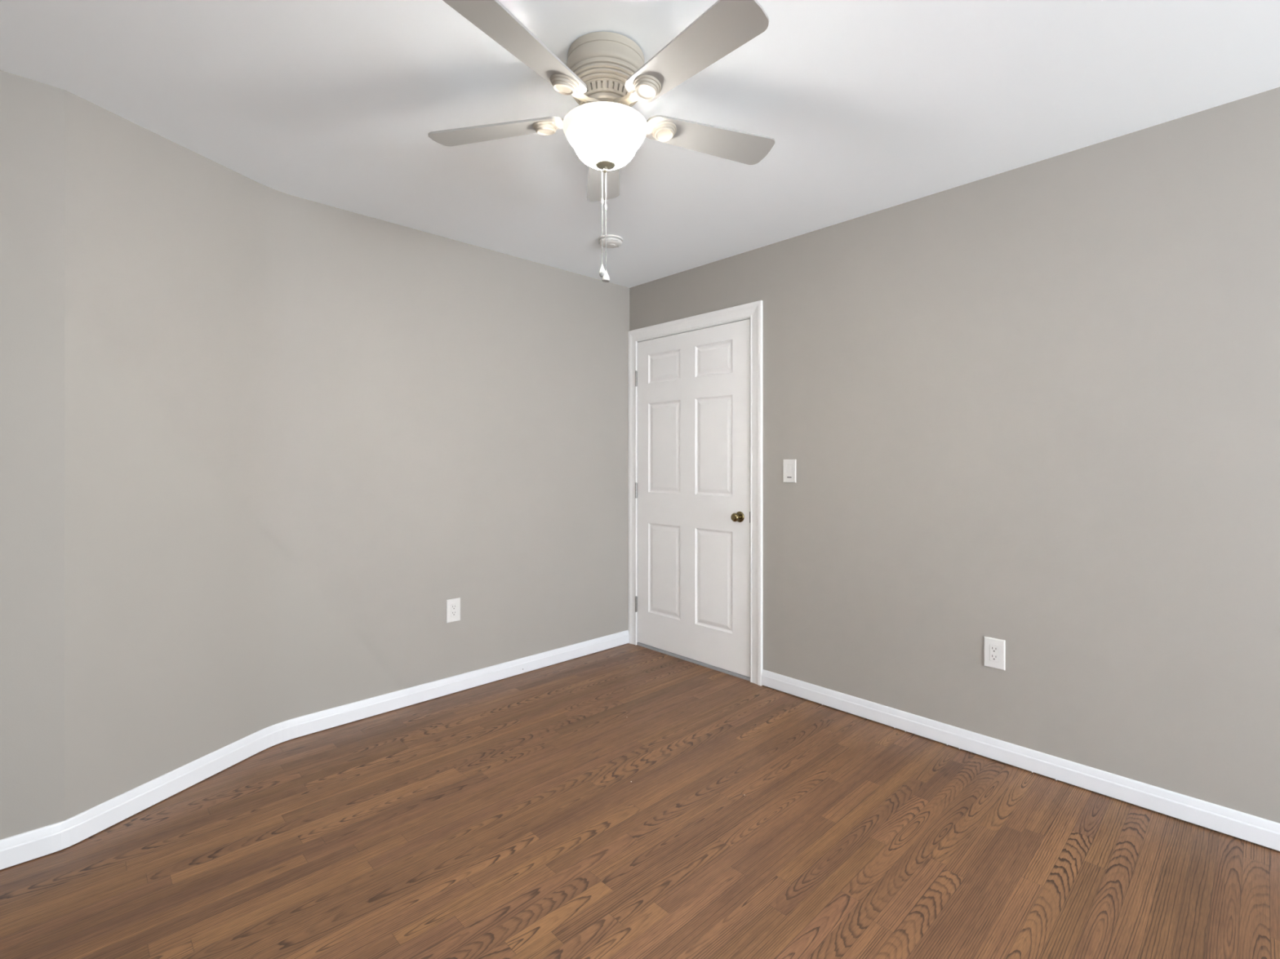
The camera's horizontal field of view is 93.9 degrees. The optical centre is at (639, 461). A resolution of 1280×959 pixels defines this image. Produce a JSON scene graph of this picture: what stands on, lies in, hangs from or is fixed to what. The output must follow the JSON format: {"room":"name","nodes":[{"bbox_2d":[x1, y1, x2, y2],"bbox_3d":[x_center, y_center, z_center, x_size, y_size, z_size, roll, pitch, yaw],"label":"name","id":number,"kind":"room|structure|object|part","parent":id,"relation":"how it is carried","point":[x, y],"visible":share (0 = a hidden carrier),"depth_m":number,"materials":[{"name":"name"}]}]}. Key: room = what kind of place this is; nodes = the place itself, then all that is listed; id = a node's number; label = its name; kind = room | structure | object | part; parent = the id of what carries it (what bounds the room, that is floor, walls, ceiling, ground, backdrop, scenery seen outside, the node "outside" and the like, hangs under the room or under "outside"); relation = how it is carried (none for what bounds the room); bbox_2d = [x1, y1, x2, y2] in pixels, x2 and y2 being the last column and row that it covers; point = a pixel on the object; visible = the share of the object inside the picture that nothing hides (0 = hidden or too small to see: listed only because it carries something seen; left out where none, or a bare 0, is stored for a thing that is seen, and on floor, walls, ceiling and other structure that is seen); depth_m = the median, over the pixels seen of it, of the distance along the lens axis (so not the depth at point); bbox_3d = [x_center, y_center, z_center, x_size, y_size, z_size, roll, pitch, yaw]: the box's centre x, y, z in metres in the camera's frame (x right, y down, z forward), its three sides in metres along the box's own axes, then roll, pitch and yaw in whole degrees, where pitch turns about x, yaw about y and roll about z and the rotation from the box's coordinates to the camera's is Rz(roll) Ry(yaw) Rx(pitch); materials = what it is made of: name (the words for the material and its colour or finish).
{"room":"empty bedroom","nodes":[
{"label":"empty bedroom","id":0,"kind":"room"},
{"bbox_2d":[0,70,629,839],"bbox_3d":[-1.230,0.033,2.866,3.400,2.460,0.502,0,0,-44],"label":"wall","id":1,"kind":"structure","parent":0,"point":[257,440],"depth_m":2.51,"materials":[{"name":"beige paint"}]},
{"bbox_2d":[0,630,629,870],"bbox_3d":[-1.250,1.197,2.859,0.268,0.086,3.403,0,0,39],"label":"baseboard","id":2,"kind":"structure","parent":1,"relation":"attached to","point":[31,845],"depth_m":2.50,"materials":[{"name":"white paint"}]},
{"bbox_2d":[446,597,460,622],"bbox_3d":[-1.003,0.799,3.218,0.078,0.124,0.007,0,0,-44],"label":"wall outlet","id":3,"kind":"object","parent":1,"relation":"attached to","point":[453,606],"visible":1,"depth_m":3.21,"materials":[{"name":"white plastic"}]},
{"bbox_2d":[450,604,456,617],"bbox_3d":[-1.003,0.799,3.218,0.032,0.066,0.006,0,0,-44],"label":"receptacle","id":4,"kind":"object","parent":3,"relation":"attached to","point":[453,606],"depth_m":3.21,"materials":[{"name":"grey plastic"}]},
{"bbox_2d":[0,643,1279,958],"bbox_3d":[1.260,1.243,0.267,3.400,0.001,7.400,0,0,-44],"label":"floor","id":5,"kind":"structure","parent":0,"point":[505,818],"depth_m":1.92,"materials":[{"name":"brown wood"}]},
{"bbox_2d":[636,642,750,680],"bbox_3d":[0.344,1.235,3.768,0.120,0.016,0.936,0,0,-44],"label":"threshold","id":6,"kind":"object","parent":5,"relation":"on","point":[707,665],"visible":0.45,"depth_m":3.68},
{"bbox_2d":[0,0,1279,288],"bbox_3d":[1.249,-1.247,0.278,3.640,0.100,7.670,0,0,-44],"label":"ceiling","id":7,"kind":"structure","parent":0,"point":[867,106],"depth_m":1.96,"materials":[{"name":"white paint"}]},
{"bbox_2d":[427,0,774,282],"bbox_3d":[-0.086,-0.867,1.742,1.096,0.660,1.069,0,0,-44],"label":"ceiling fan","id":8,"kind":"object","parent":7,"relation":"hanging from","point":[606,73],"visible":1,"depth_m":1.67,"materials":[{"name":"white wood"}]},
{"bbox_3d":[-0.441,-1.026,1.855,0.440,0.006,0.128,0,12,14],"label":"fan blade","id":9,"kind":"part","parent":8,"relation":"part of","materials":[{"name":"grey laminate"}]},
{"bbox_3d":[-0.286,-1.026,1.476,0.128,0.006,0.440,14,7,31],"label":"fan blade","id":10,"kind":"part","parent":8,"relation":"part of","materials":[{"name":"white wood"}]},
{"bbox_3d":[-0.212,-1.027,1.798,0.125,0.026,0.050,0,12,14],"label":"blade arm","id":11,"kind":"part","parent":8,"relation":"part of","materials":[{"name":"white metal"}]},
{"bbox_3d":[-0.161,-1.027,1.676,0.050,0.026,0.125,14,7,31],"label":"blade arm","id":12,"kind":"part","parent":8,"relation":"part of","materials":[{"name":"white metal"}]},
{"bbox_3d":[-0.112,-0.727,1.772,0.007,0.293,0.007,0,0,1],"label":"pull chain","id":13,"kind":"part","parent":8,"relation":"part of","materials":[{"name":"grey metal"}]},
{"bbox_3d":[-0.112,-0.566,1.772,0.018,0.038,0.018,0,0,-44],"label":"pull knob","id":14,"kind":"part","parent":8,"relation":"part of","materials":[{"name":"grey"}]},
{"bbox_3d":[-0.128,-1.026,2.119,0.128,0.006,0.440,-12,1,-4],"label":"fan blade","id":15,"kind":"part","parent":8,"relation":"part of","materials":[{"name":"grey laminate"}]},
{"bbox_3d":[-0.102,-0.937,1.772,0.252,0.113,0.252,0,0,-44],"label":"lamp shade","id":16,"kind":"part","parent":8,"relation":"part of","materials":[{"name":"white glass"}]},
{"bbox_3d":[-0.101,-0.551,1.772,0.024,0.032,0.024,0,0,-44],"label":"pull knob","id":17,"kind":"part","parent":8,"relation":"part of","materials":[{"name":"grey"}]},
{"bbox_3d":[-0.101,-0.713,1.772,0.007,0.300,0.007,0,0,1],"label":"pull chain","id":18,"kind":"part","parent":8,"relation":"part of","materials":[{"name":"grey metal"}]},
{"bbox_3d":[-0.029,-1.027,1.686,0.050,0.026,0.125,15,-10,-39],"label":"blade arm","id":19,"kind":"part","parent":8,"relation":"part of","materials":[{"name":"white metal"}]},
{"bbox_3d":[0.001,-1.027,1.815,0.125,0.026,0.050,0,-12,-22],"label":"blade arm","id":20,"kind":"part","parent":8,"relation":"part of","materials":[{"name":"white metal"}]},
{"bbox_3d":[0.122,-1.026,1.506,0.128,0.006,0.440,15,-10,-39],"label":"fan blade","id":21,"kind":"part","parent":8,"relation":"part of","materials":[{"name":"grey laminate"}]},
{"bbox_3d":[0.220,-1.026,1.904,0.440,0.006,0.128,0,-12,-22],"label":"fan blade","id":22,"kind":"part","parent":8,"relation":"part of","materials":[{"name":"grey laminate"}]},
{"bbox_2d":[597,234,622,248],"bbox_3d":[-0.159,-1.179,3.217,0.135,0.034,0.135,0,0,-44],"label":"smoke detector","id":23,"kind":"object","parent":7,"relation":"attached to","point":[612,241],"visible":0.91,"depth_m":3.18,"materials":[{"name":"white plastic"}]},
{"bbox_2d":[629,86,1279,850],"bbox_3d":[2.520,0.033,1.495,0.120,2.460,7.670,0,0,-44],"label":"wall","id":24,"kind":"structure","parent":0,"point":[1034,407],"depth_m":2.35,"materials":[{"name":"beige paint"}]},
{"bbox_2d":[635,319,750,677],"bbox_3d":[0.292,0.206,3.719,0.096,2.033,0.936,0,0,-44],"label":"door","id":25,"kind":"structure","parent":24,"relation":"in","point":[692,486],"depth_m":3.68,"materials":[{"name":"white paint"}]},
{"bbox_3d":[0.553,0.317,3.421,0.062,0.063,0.063,0,0,-44],"label":"knob","id":26,"kind":"part","parent":25,"relation":"part of","materials":[{"name":"gold metal"}]},
{"bbox_2d":[627,300,762,686],"bbox_3d":[0.343,0.173,3.757,0.136,2.140,1.090,0,0,-44],"label":"door frame","id":27,"kind":"structure","parent":24,"relation":"attached to","point":[753,310],"depth_m":3.37,"materials":[{"name":"white paint"}]},
{"bbox_2d":[782,459,795,482],"bbox_3d":[0.799,0.049,3.200,0.008,0.124,0.078,0,0,-44],"label":"light switch","id":28,"kind":"object","parent":24,"relation":"attached to","point":[788,465],"visible":1,"depth_m":3.20,"materials":[{"name":"white plastic"}]},
{"bbox_2d":[983,636,1004,670],"bbox_3d":[1.477,0.798,2.493,0.007,0.124,0.078,0,0,-44],"label":"wall outlet","id":29,"kind":"object","parent":24,"relation":"attached to","point":[993,648],"visible":1,"depth_m":2.49,"materials":[{"name":"white plastic"}]},
{"bbox_2d":[990,644,998,662],"bbox_3d":[1.477,0.798,2.493,0.006,0.066,0.032,0,0,-44],"label":"receptacle","id":30,"kind":"object","parent":29,"relation":"attached to","point":[993,648],"depth_m":2.49,"materials":[{"name":"grey plastic"}]},
{"bbox_2d":[761,669,1279,851],"bbox_3d":[2.861,1.198,1.043,0.014,0.088,6.306,0,0,-44],"label":"baseboard","id":31,"kind":"structure","parent":24,"relation":"attached to","point":[1255,829],"depth_m":2.33,"materials":[{"name":"white paint"}]}
]}

